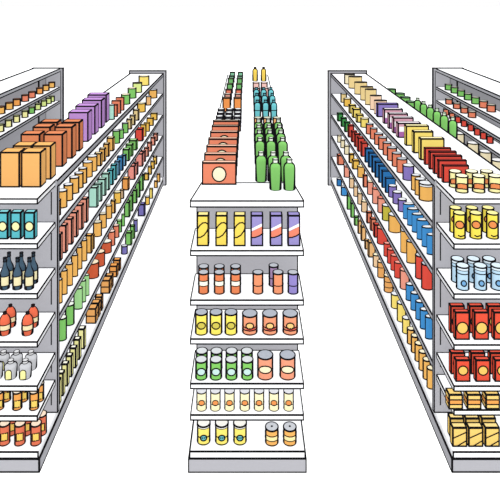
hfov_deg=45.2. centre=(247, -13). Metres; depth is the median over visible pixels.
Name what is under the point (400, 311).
tin can
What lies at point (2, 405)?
tin can
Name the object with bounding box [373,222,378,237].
packet
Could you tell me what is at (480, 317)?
carton
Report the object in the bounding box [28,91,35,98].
tin can
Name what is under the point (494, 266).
tin can
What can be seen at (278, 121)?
soda bottle
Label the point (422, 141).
carton
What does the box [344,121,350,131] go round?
packet
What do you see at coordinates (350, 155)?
packet
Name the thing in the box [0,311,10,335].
sauce bottle
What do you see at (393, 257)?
tin
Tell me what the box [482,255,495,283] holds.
tin can
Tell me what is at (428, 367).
tin can
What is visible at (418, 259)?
tin can
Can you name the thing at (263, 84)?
tin can
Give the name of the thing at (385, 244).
tin
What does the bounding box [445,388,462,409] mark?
carton
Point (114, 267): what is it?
pack
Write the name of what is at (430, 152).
carton
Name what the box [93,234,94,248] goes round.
packet
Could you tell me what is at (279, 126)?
soda bottle
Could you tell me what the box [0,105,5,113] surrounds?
tin can
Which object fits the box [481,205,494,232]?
tin can
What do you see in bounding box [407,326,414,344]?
tin can
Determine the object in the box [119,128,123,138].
tin can
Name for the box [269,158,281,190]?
soda bottle
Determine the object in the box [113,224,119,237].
tin can
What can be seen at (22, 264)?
wine bottle
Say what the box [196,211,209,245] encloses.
carton
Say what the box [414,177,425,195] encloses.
tin
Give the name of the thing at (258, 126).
soda bottle
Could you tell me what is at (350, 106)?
packet
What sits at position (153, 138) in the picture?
packet
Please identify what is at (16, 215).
carton
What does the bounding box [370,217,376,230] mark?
packet
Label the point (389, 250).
tin
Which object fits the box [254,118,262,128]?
soda bottle
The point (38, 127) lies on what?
carton
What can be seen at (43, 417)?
tin can
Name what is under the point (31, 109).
tin can
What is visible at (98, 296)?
pack
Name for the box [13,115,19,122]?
tin can
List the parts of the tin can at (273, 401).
lid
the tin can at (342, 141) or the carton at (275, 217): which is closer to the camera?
the carton at (275, 217)
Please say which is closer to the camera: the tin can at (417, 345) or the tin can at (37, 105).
the tin can at (417, 345)
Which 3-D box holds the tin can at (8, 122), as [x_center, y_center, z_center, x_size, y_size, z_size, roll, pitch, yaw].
[-2.868,1.621,7.188,0.090,0.086,0.090,0,0,0]
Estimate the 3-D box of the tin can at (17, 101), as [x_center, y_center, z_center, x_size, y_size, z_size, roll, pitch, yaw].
[-2.868,1.416,7.443,0.102,0.086,0.102,0,0,0]
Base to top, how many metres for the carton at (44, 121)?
0.230 m
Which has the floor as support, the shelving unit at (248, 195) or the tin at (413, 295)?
the shelving unit at (248, 195)
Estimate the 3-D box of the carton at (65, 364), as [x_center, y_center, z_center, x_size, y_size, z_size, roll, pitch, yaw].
[-1.287,2.715,4.227,0.047,0.158,0.043,0,0,0]
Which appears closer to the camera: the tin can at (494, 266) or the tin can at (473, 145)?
the tin can at (494, 266)
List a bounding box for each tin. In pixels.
[60,268,67,294]
[60,277,62,303]
[65,262,72,285]
[71,253,77,276]
[73,286,82,309]
[76,245,82,269]
[80,238,87,261]
[80,279,85,302]
[84,273,89,295]
[348,76,361,88]
[354,81,366,94]
[360,86,372,100]
[365,88,376,104]
[370,94,381,109]
[374,99,386,113]
[383,242,390,256]
[387,247,393,263]
[390,253,397,270]
[394,260,401,278]
[399,267,409,289]
[400,229,408,253]
[403,202,414,219]
[405,282,414,300]
[406,239,416,263]
[407,207,418,225]
[410,291,419,310]
[411,173,420,190]
[412,212,423,232]
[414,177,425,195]
[415,299,423,320]
[416,218,429,239]
[420,307,427,329]
[421,225,431,247]
[425,314,431,339]
[426,233,431,254]
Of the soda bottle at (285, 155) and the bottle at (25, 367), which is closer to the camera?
the bottle at (25, 367)
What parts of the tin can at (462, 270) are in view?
lid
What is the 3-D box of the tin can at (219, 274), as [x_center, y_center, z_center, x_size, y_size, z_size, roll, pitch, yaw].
[-0.177,1.816,3.707,0.071,0.125,0.071,0,0,-2]
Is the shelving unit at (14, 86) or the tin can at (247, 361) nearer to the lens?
the tin can at (247, 361)
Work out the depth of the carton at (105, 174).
5.55 m
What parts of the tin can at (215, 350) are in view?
lid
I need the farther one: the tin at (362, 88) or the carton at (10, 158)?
the tin at (362, 88)
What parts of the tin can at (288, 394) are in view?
lid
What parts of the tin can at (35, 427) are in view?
lid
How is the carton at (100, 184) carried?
on the shelving unit at (45, 339)
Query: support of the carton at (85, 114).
on the shelving unit at (45, 339)
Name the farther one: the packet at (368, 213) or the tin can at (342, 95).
the tin can at (342, 95)
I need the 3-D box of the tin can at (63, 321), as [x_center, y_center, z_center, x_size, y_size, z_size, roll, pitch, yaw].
[-1.320,2.410,4.254,0.074,0.157,0.065,0,0,0]
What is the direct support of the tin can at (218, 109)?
on the shelving unit at (248, 195)
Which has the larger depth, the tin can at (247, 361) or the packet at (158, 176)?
the packet at (158, 176)
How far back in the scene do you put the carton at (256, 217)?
3.67 m
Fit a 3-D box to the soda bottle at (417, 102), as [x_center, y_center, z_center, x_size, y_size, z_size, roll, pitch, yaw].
[1.830,1.286,6.474,0.084,0.206,0.084,0,0,0]
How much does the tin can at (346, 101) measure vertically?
0.106 m
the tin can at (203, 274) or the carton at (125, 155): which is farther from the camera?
the carton at (125, 155)
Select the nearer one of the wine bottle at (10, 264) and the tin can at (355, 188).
the wine bottle at (10, 264)
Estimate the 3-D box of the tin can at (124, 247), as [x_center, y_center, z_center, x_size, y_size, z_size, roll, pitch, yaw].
[-1.301,2.751,6.315,0.074,0.086,0.065,0,0,0]
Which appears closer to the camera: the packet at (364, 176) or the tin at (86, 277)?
the tin at (86, 277)
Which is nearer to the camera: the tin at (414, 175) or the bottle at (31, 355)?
the bottle at (31, 355)
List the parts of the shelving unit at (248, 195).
shelf, shelf, shelf, shelf, shelf, shelf, shelf, panel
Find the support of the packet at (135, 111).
on the shelving unit at (45, 339)
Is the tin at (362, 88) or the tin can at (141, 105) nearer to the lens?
the tin at (362, 88)
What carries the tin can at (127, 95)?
on the shelving unit at (45, 339)
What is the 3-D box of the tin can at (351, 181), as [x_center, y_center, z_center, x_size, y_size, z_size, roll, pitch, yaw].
[1.293,2.426,7.476,0.074,0.126,0.065,0,0,0]
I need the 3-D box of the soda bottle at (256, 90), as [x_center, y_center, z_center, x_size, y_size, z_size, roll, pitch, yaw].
[0.092,1.184,6.579,0.075,0.194,0.075,0,0,0]
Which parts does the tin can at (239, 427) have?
lid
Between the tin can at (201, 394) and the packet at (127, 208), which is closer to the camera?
the tin can at (201, 394)
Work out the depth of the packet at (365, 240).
6.41 m
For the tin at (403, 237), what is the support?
on the shelving unit at (444, 291)
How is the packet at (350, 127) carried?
on the shelving unit at (444, 291)
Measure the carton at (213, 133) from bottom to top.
0.146 m
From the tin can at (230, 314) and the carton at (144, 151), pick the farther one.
the carton at (144, 151)
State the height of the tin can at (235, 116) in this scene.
0.101 m
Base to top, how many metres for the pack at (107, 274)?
0.114 m
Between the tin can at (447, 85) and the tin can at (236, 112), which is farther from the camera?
the tin can at (447, 85)
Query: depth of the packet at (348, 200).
7.56 m
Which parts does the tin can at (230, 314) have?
lid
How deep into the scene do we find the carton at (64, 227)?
4.24 m
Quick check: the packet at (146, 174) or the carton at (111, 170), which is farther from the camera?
the packet at (146, 174)
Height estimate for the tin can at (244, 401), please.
0.109 m
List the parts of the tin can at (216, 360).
lid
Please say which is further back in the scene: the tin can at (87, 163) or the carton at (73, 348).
the tin can at (87, 163)
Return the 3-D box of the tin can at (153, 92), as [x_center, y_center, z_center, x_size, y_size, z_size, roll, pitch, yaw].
[-1.349,1.497,8.512,0.130,0.122,0.117,0,0,0]
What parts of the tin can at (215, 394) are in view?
lid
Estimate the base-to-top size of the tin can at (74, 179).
0.121 m
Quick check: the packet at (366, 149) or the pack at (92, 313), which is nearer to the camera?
the pack at (92, 313)
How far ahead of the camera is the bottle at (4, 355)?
3.77 m
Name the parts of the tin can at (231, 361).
lid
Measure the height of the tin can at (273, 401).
0.109 m
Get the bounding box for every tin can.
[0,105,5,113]
[0,123,4,131]
[0,392,4,409]
[0,422,10,446]
[4,392,10,402]
[5,101,13,109]
[5,119,12,127]
[11,422,14,436]
[12,98,20,105]
[12,392,22,410]
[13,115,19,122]
[14,422,25,446]
[21,94,28,101]
[21,110,28,117]
[23,392,28,402]
[26,422,30,436]
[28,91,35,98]
[28,106,34,113]
[29,390,39,410]
[30,419,41,446]
[35,103,40,109]
[36,87,43,94]
[39,381,44,402]
[39,410,46,435]
[41,100,46,106]
[42,84,49,90]
[45,97,51,103]
[48,81,54,87]
[60,188,67,208]
[60,314,66,341]
[63,182,73,200]
[65,301,74,325]
[69,175,79,193]
[74,171,83,188]
[78,167,86,183]
[82,160,92,177]
[87,154,97,171]
[87,259,98,278]
[93,220,101,236]
[95,249,104,266]
[99,212,106,228]
[101,239,111,253]
[105,204,111,218]
[107,229,115,245]
[109,104,114,119]
[112,129,119,143]
[113,190,120,203]
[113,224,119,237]
[116,219,121,232]
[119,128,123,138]
[121,93,130,104]
[121,213,124,226]
[121,244,127,254]
[122,122,128,133]
[127,87,136,98]
[132,82,141,92]
[133,219,137,231]
[137,102,145,112]
[138,75,149,85]
[145,195,149,204]
[146,96,151,105]
[148,89,156,98]
[195,308,207,335]
[195,355,207,380]
[196,347,207,357]
[196,389,206,411]
[197,421,210,445]
[198,263,208,270]
[198,269,208,294]
[209,308,222,335]
[210,347,222,367]
[210,355,221,380]
[210,389,220,411]
[214,263,224,270]
[214,269,224,294]
[215,421,228,445]
[216,115,223,119]
[217,108,224,118]
[222,97,230,111]
[224,115,232,119]
[224,308,237,335]
[224,389,234,411]
[225,88,231,99]
[225,111,232,115]
[225,347,237,357]
[225,355,237,380]
[226,83,232,92]
[228,78,233,86]
[230,263,240,270]
[230,269,240,294]
[233,97,241,111]
[233,115,240,118]
[233,119,240,131]
[233,421,246,445]
[234,93,241,96]
[234,111,241,122]
[236,78,242,86]
[236,83,241,88]
[239,389,249,411]
[241,347,252,356]
[241,355,253,380]
[242,309,257,335]
[252,82,259,91]
[252,269,263,294]
[254,389,263,411]
[257,349,272,380]
[261,82,267,86]
[262,309,277,335]
[263,116,271,124]
[265,421,278,446]
[268,263,278,286]
[268,389,278,411]
[272,116,280,128]
[272,269,283,294]
[279,349,295,380]
[282,309,297,335]
[283,389,293,411]
[283,421,296,446]
[287,269,298,294]
[336,178,341,185]
[337,135,341,142]
[340,93,346,102]
[340,139,344,147]
[341,185,347,195]
[343,98,350,106]
[343,165,349,177]
[344,73,354,84]
[344,145,349,154]
[349,177,354,188]
[353,185,357,196]
[357,165,364,177]
[357,192,362,204]
[360,117,368,127]
[361,200,367,212]
[366,123,373,134]
[367,180,373,194]
[370,127,377,139]
[372,187,380,203]
[372,253,378,267]
[374,132,382,144]
[377,196,385,212]
[377,225,387,244]
[377,259,384,277]
[378,136,386,149]
[382,141,391,155]
[382,203,390,220]
[383,273,393,292]
[387,146,396,160]
[388,184,396,197]
[391,291,398,308]
[392,151,401,166]
[392,190,401,204]
[395,92,404,96]
[396,157,407,172]
[397,197,406,211]
[397,300,405,322]
[400,96,410,100]
[402,163,413,180]
[402,315,410,333]
[406,100,413,106]
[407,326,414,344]
[410,333,418,352]
[414,340,422,361]
[415,253,422,279]
[418,349,425,370]
[421,261,431,290]
[422,356,430,379]
[426,365,431,389]
[444,83,452,90]
[445,98,452,104]
[448,169,461,188]
[449,205,461,232]
[450,86,458,93]
[450,255,463,282]
[453,102,460,108]
[453,210,465,239]
[455,115,460,122]
[455,173,468,193]
[455,262,469,290]
[457,89,464,96]
[458,132,464,143]
[460,106,468,113]
[461,119,466,126]
[464,93,471,100]
[465,169,477,188]
[465,205,477,232]
[466,255,479,282]
[467,110,476,117]
[467,123,473,131]
[467,141,478,153]
[469,210,482,239]
[471,96,479,104]
[472,173,485,193]
[473,262,487,290]
[474,127,480,135]
[479,100,487,108]
[479,149,491,161]
[480,131,486,139]
[480,169,492,188]
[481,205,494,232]
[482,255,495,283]
[486,104,495,112]
[486,135,493,143]
[486,210,498,239]
[488,173,499,193]
[490,262,499,290]
[491,158,499,168]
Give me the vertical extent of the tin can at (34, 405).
0.105 m
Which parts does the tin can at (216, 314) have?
lid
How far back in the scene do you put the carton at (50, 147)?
3.98 m
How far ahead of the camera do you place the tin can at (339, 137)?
8.45 m
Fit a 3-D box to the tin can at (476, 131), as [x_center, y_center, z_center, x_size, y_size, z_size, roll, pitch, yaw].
[2.868,1.794,7.505,0.086,0.090,0.086,0,0,0]
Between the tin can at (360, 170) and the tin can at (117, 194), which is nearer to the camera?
the tin can at (117, 194)
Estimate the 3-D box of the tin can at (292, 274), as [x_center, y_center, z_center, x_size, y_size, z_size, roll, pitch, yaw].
[0.278,1.816,3.707,0.071,0.125,0.071,0,0,3]
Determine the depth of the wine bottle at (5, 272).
3.66 m
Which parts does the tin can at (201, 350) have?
lid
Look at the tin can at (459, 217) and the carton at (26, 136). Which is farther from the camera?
the carton at (26, 136)
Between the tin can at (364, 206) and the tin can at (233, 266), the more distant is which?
the tin can at (364, 206)
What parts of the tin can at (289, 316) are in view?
lid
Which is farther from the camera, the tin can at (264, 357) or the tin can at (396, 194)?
the tin can at (396, 194)
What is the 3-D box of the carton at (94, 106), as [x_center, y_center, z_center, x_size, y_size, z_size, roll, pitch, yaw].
[-1.408,1.144,5.250,0.175,0.250,0.123,0,0,0]
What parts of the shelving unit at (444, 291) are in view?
panel, price rail, price rail, price rail, price rail, shelf, shelf, shelf, shelf, price rail, shelf, edge trim, panel, shelf, shelf, shelf, shelf, shelf, shelf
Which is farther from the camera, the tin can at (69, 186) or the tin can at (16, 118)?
the tin can at (16, 118)
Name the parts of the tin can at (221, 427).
lid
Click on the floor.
(124, 432)
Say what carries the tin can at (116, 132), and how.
on the shelving unit at (45, 339)
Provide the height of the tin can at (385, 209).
0.141 m
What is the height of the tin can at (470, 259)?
0.142 m
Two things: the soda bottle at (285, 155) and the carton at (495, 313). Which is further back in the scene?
the soda bottle at (285, 155)
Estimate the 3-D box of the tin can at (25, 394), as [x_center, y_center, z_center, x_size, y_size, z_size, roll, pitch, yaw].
[-1.405,2.524,3.755,0.062,0.105,0.063,0,0,-16]
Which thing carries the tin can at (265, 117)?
on the shelving unit at (248, 195)
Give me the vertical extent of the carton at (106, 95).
0.266 m
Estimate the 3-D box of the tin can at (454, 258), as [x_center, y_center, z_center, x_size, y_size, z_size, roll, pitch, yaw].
[1.318,1.771,3.776,0.083,0.142,0.084,0,0,15]
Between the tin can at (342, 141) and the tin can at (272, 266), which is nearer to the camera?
the tin can at (272, 266)
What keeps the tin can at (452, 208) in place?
on the shelving unit at (444, 291)
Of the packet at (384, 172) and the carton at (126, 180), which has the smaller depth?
the packet at (384, 172)
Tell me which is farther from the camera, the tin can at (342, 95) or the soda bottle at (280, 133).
the tin can at (342, 95)
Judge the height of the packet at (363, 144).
0.158 m
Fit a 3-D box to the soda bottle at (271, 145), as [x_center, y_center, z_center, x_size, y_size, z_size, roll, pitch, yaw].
[0.168,1.184,4.369,0.080,0.193,0.080,0,0,0]
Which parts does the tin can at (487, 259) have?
lid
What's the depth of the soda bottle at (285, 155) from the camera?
3.96 m
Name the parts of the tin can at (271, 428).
lid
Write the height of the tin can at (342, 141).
0.110 m
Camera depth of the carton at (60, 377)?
4.05 m
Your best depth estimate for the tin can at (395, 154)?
5.23 m
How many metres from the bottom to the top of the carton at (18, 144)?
0.226 m
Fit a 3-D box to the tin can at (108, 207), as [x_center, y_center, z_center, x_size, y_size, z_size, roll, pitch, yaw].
[-1.317,2.116,5.681,0.066,0.125,0.057,0,0,0]
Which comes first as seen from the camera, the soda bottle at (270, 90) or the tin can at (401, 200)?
the tin can at (401, 200)
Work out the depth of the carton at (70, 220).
4.38 m
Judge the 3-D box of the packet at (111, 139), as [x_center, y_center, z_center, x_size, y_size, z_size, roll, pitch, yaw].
[-1.318,1.494,5.758,0.067,0.130,0.063,0,0,0]
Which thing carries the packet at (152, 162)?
on the shelving unit at (45, 339)
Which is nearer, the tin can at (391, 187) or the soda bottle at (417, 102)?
the tin can at (391, 187)
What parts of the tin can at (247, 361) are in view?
lid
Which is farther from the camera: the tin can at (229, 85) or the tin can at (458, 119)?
the tin can at (458, 119)
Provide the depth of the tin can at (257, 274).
3.68 m
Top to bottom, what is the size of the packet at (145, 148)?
0.118 m
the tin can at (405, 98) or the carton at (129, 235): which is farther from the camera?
the tin can at (405, 98)
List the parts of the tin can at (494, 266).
lid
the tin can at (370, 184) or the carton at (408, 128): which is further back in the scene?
the tin can at (370, 184)
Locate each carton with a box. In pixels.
[0,148,25,187]
[0,209,10,238]
[10,209,23,238]
[13,142,35,147]
[20,131,44,141]
[21,148,45,187]
[24,209,37,238]
[32,124,54,131]
[32,142,55,179]
[40,119,61,125]
[43,131,66,166]
[54,124,75,158]
[60,223,67,252]
[60,231,62,260]
[60,369,64,395]
[60,377,61,402]
[61,360,69,386]
[62,119,82,151]
[64,216,73,244]
[65,352,73,376]
[68,109,91,141]
[69,210,78,236]
[69,345,77,368]
[73,336,81,359]
[74,202,83,229]
[75,103,98,134]
[77,325,85,348]
[80,196,88,222]
[82,97,104,127]
[87,92,109,122]
[88,185,98,207]
[94,182,102,201]
[97,177,106,195]
[101,172,109,190]
[107,168,113,184]
[110,163,117,179]
[111,100,120,113]
[114,160,120,175]
[115,104,117,116]
[116,97,124,110]
[117,155,123,170]
[121,154,126,165]
[122,148,130,160]
[122,176,129,190]
[125,143,133,156]
[125,230,132,245]
[127,164,135,179]
[128,138,137,150]
[130,224,134,238]
[133,161,138,174]
[135,127,143,140]
[135,152,143,166]
[138,202,145,215]
[140,124,146,136]
[141,150,145,161]
[143,122,149,131]
[146,117,153,125]
[150,112,157,119]
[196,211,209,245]
[202,160,236,184]
[204,152,236,159]
[206,144,237,165]
[208,137,237,143]
[210,130,238,149]
[211,124,238,129]
[213,120,238,123]
[215,211,227,245]
[233,211,245,245]
[250,211,263,245]
[269,211,282,245]
[287,211,300,245]
[382,108,402,123]
[387,112,407,128]
[392,116,413,132]
[396,121,420,137]
[404,124,428,145]
[412,130,433,152]
[418,137,444,159]
[423,147,450,164]
[428,150,456,169]
[432,154,462,173]
[437,159,466,178]
[441,164,468,182]
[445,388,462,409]
[447,413,463,436]
[448,303,464,332]
[449,349,464,373]
[450,422,467,446]
[453,309,469,339]
[453,356,470,381]
[463,392,481,408]
[464,416,479,423]
[466,422,483,446]
[467,303,483,332]
[468,351,484,373]
[472,309,488,339]
[473,356,490,381]
[479,416,495,423]
[482,392,499,408]
[482,422,499,446]
[485,303,499,332]
[487,351,499,373]
[491,309,499,339]
[492,356,499,381]
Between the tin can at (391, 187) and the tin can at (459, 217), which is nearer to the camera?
the tin can at (459, 217)
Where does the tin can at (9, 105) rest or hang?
on the shelving unit at (14, 86)
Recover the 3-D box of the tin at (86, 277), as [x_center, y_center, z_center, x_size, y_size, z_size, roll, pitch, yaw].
[-1.313,2.404,4.859,0.058,0.169,0.033,0,0,0]
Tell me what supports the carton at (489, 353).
on the shelving unit at (444, 291)
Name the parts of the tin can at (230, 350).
lid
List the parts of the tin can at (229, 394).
lid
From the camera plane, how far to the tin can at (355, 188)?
7.15 m
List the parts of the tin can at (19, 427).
lid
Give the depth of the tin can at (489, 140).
7.08 m
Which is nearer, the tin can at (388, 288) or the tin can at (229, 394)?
the tin can at (229, 394)
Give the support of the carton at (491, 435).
on the shelving unit at (444, 291)
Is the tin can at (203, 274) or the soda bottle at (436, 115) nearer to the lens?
the tin can at (203, 274)
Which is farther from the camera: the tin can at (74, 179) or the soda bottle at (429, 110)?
the soda bottle at (429, 110)
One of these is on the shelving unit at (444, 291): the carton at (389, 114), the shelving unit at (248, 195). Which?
the carton at (389, 114)
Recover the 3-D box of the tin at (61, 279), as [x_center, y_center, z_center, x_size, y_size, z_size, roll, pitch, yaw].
[-1.312,2.096,4.155,0.058,0.165,0.041,0,0,0]
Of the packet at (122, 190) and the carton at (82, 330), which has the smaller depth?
the carton at (82, 330)
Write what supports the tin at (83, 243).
on the shelving unit at (45, 339)
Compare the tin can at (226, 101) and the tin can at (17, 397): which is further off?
the tin can at (226, 101)
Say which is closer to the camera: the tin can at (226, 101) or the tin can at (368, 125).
the tin can at (226, 101)
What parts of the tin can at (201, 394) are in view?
lid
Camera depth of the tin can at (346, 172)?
7.87 m
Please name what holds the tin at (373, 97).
on the shelving unit at (444, 291)
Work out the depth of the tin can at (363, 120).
6.69 m
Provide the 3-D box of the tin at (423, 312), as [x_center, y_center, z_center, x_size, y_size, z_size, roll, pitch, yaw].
[1.291,2.418,4.391,0.070,0.141,0.049,0,0,0]
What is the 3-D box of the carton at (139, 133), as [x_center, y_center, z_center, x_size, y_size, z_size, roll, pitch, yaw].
[-1.334,1.797,7.373,0.099,0.154,0.091,0,0,0]
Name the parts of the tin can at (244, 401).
lid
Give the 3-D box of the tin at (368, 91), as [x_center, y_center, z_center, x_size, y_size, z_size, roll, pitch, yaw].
[1.335,1.182,6.521,0.130,0.174,0.073,0,0,0]
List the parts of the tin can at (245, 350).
lid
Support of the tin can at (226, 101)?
on the shelving unit at (248, 195)
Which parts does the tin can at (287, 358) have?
lid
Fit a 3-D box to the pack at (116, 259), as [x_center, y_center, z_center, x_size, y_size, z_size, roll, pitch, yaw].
[-1.299,2.739,5.950,0.071,0.110,0.063,0,0,0]
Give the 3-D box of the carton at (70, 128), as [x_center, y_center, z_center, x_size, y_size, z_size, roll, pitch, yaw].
[-1.373,1.150,4.511,0.135,0.238,0.103,0,0,0]
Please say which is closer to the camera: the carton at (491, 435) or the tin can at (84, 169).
the carton at (491, 435)
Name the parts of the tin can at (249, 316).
lid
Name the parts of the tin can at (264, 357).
lid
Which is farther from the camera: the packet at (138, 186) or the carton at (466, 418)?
the packet at (138, 186)
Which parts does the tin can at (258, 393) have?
lid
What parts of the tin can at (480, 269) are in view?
lid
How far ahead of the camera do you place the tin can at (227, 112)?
5.69 m
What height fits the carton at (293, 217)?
0.190 m
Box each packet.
[85,233,92,253]
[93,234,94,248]
[94,152,102,165]
[99,147,105,161]
[103,142,109,156]
[106,136,114,150]
[110,199,115,213]
[120,189,123,198]
[124,200,130,216]
[126,118,131,129]
[128,194,133,211]
[129,114,135,124]
[132,189,137,202]
[133,109,139,120]
[135,181,140,197]
[139,173,143,190]
[144,147,148,156]
[144,172,148,180]
[147,141,151,151]
[148,165,151,174]
[149,188,152,198]
[150,136,155,145]
[150,160,154,168]
[153,155,156,164]
[154,180,157,187]
[156,173,160,181]
[337,112,342,121]
[337,153,344,164]
[340,117,346,126]
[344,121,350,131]
[346,194,350,209]
[347,124,353,137]
[348,104,355,113]
[348,153,353,162]
[350,202,354,217]
[351,130,356,141]
[352,107,360,117]
[352,159,359,169]
[354,133,360,146]
[354,215,358,225]
[355,113,363,122]
[357,136,364,151]
[357,219,361,233]
[360,141,367,156]
[360,225,365,240]
[362,174,367,187]
[364,147,372,162]
[364,239,368,249]
[366,211,371,223]
[367,240,375,257]
[368,151,375,167]
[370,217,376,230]
[371,155,379,172]
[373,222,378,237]
[374,161,382,177]
[376,102,398,116]
[378,164,386,182]
[381,169,392,187]
[385,177,395,192]
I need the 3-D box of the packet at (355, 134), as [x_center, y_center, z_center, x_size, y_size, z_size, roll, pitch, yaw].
[1.292,1.797,7.097,0.071,0.154,0.063,0,0,0]
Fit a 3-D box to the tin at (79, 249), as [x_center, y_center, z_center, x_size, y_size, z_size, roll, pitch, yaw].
[-1.311,2.092,4.657,0.054,0.173,0.037,0,0,0]
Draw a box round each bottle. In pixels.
[0,256,9,289]
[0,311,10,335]
[0,349,9,370]
[0,361,2,378]
[4,358,16,379]
[5,303,16,327]
[7,251,13,283]
[10,349,22,370]
[12,256,22,289]
[19,251,25,283]
[19,358,31,379]
[21,311,33,335]
[24,256,34,289]
[25,349,36,370]
[28,303,38,327]
[31,251,38,283]
[252,67,257,80]
[253,87,259,97]
[253,93,259,110]
[254,99,260,116]
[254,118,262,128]
[254,124,263,134]
[254,129,264,144]
[254,137,264,162]
[255,151,266,181]
[260,87,266,102]
[261,67,265,80]
[261,93,267,111]
[262,99,269,119]
[263,118,272,129]
[264,124,273,136]
[265,129,274,155]
[266,137,276,158]
[267,151,278,181]
[268,87,273,102]
[269,93,275,111]
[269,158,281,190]
[270,99,277,119]
[274,118,282,134]
[275,124,284,141]
[276,129,285,144]
[277,137,287,162]
[280,151,290,181]
[283,158,295,190]
[414,97,420,110]
[419,101,427,115]
[426,104,433,119]
[432,108,440,124]
[439,112,448,130]
[448,116,457,138]
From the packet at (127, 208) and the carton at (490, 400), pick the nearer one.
the carton at (490, 400)
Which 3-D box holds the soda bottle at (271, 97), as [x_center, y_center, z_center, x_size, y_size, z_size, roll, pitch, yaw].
[0.252,1.184,6.211,0.075,0.194,0.075,0,0,0]
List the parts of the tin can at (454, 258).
lid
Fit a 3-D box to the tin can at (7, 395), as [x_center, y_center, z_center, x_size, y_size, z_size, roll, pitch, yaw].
[-1.513,2.524,3.755,0.062,0.105,0.063,0,0,-18]
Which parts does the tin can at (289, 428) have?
lid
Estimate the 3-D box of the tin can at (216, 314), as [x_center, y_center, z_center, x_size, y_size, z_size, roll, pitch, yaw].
[-0.197,2.050,3.683,0.082,0.125,0.083,0,0,-2]
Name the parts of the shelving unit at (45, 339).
shelf, shelf, shelf, shelf, shelf, shelf, panel, edge trim, shelf, price rail, shelf, shelf, shelf, shelf, price rail, price rail, price rail, price rail, panel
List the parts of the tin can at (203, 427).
lid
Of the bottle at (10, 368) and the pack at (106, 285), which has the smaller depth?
the bottle at (10, 368)
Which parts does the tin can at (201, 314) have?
lid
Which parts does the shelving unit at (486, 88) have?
panel, price rail, price rail, price rail, shelf, shelf, shelf, shelf, panel, price rail, edge trim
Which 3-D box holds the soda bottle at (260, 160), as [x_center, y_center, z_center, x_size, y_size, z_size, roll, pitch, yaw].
[0.087,1.184,3.987,0.080,0.193,0.080,0,0,0]
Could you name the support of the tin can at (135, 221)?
on the shelving unit at (45, 339)
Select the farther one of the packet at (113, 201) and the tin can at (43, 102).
the tin can at (43, 102)
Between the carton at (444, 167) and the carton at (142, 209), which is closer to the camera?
the carton at (444, 167)
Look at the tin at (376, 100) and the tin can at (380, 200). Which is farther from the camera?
the tin at (376, 100)
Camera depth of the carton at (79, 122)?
4.66 m
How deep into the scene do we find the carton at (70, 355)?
4.31 m
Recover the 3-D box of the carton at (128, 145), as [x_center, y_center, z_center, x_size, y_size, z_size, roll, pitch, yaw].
[-1.323,1.807,6.704,0.079,0.134,0.071,0,0,0]
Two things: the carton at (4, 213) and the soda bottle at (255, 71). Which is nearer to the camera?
the carton at (4, 213)
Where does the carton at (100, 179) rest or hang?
on the shelving unit at (45, 339)
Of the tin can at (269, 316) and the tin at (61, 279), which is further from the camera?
the tin at (61, 279)
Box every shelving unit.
[0,67,63,150]
[0,70,166,472]
[188,75,306,472]
[327,70,499,472]
[432,67,499,157]
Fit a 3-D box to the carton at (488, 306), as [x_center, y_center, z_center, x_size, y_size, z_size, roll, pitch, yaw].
[1.538,2.064,3.755,0.091,0.170,0.040,0,0,0]
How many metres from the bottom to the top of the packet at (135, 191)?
0.154 m
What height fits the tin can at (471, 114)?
0.078 m
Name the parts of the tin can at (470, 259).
lid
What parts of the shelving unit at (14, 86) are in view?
edge trim, panel, shelf, shelf, shelf, price rail, price rail, price rail, panel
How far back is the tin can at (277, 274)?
3.68 m
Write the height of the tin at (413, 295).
0.133 m
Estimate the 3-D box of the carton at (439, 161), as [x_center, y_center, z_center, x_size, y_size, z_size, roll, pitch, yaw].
[1.363,1.208,4.012,0.191,0.122,0.031,0,0,0]
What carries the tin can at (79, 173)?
on the shelving unit at (45, 339)
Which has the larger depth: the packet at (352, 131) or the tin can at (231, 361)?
the packet at (352, 131)
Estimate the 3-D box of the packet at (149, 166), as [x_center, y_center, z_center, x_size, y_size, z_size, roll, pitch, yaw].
[-1.312,2.434,8.022,0.055,0.110,0.051,0,0,0]
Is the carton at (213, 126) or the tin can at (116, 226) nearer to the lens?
the carton at (213, 126)
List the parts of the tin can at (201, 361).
lid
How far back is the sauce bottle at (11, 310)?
3.77 m
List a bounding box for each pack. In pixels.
[86,304,97,323]
[91,299,100,316]
[95,294,103,310]
[100,276,111,293]
[105,273,113,287]
[109,263,118,276]
[113,257,120,270]
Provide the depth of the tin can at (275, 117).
5.21 m
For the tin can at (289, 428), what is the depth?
3.66 m
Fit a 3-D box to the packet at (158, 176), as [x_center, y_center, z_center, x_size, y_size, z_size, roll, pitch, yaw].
[-1.290,2.735,8.647,0.051,0.118,0.047,0,0,0]
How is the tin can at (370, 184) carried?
on the shelving unit at (444, 291)
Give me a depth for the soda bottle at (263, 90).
6.56 m
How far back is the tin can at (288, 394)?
3.65 m
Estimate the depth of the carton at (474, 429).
3.65 m
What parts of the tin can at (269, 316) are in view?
lid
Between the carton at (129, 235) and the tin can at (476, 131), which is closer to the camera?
the carton at (129, 235)
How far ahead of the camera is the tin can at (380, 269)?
5.78 m
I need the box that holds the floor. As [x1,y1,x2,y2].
[0,7,499,499]
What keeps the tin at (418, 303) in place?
on the shelving unit at (444, 291)
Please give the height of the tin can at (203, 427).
0.114 m
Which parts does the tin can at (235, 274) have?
lid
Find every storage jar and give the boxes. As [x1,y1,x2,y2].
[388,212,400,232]
[418,180,431,201]
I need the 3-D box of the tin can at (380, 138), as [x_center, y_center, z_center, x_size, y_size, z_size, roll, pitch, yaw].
[1.302,1.500,5.801,0.090,0.117,0.082,0,0,0]
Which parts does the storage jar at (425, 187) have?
lid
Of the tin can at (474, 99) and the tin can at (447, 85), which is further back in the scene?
the tin can at (447, 85)
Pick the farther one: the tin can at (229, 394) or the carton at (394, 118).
the carton at (394, 118)

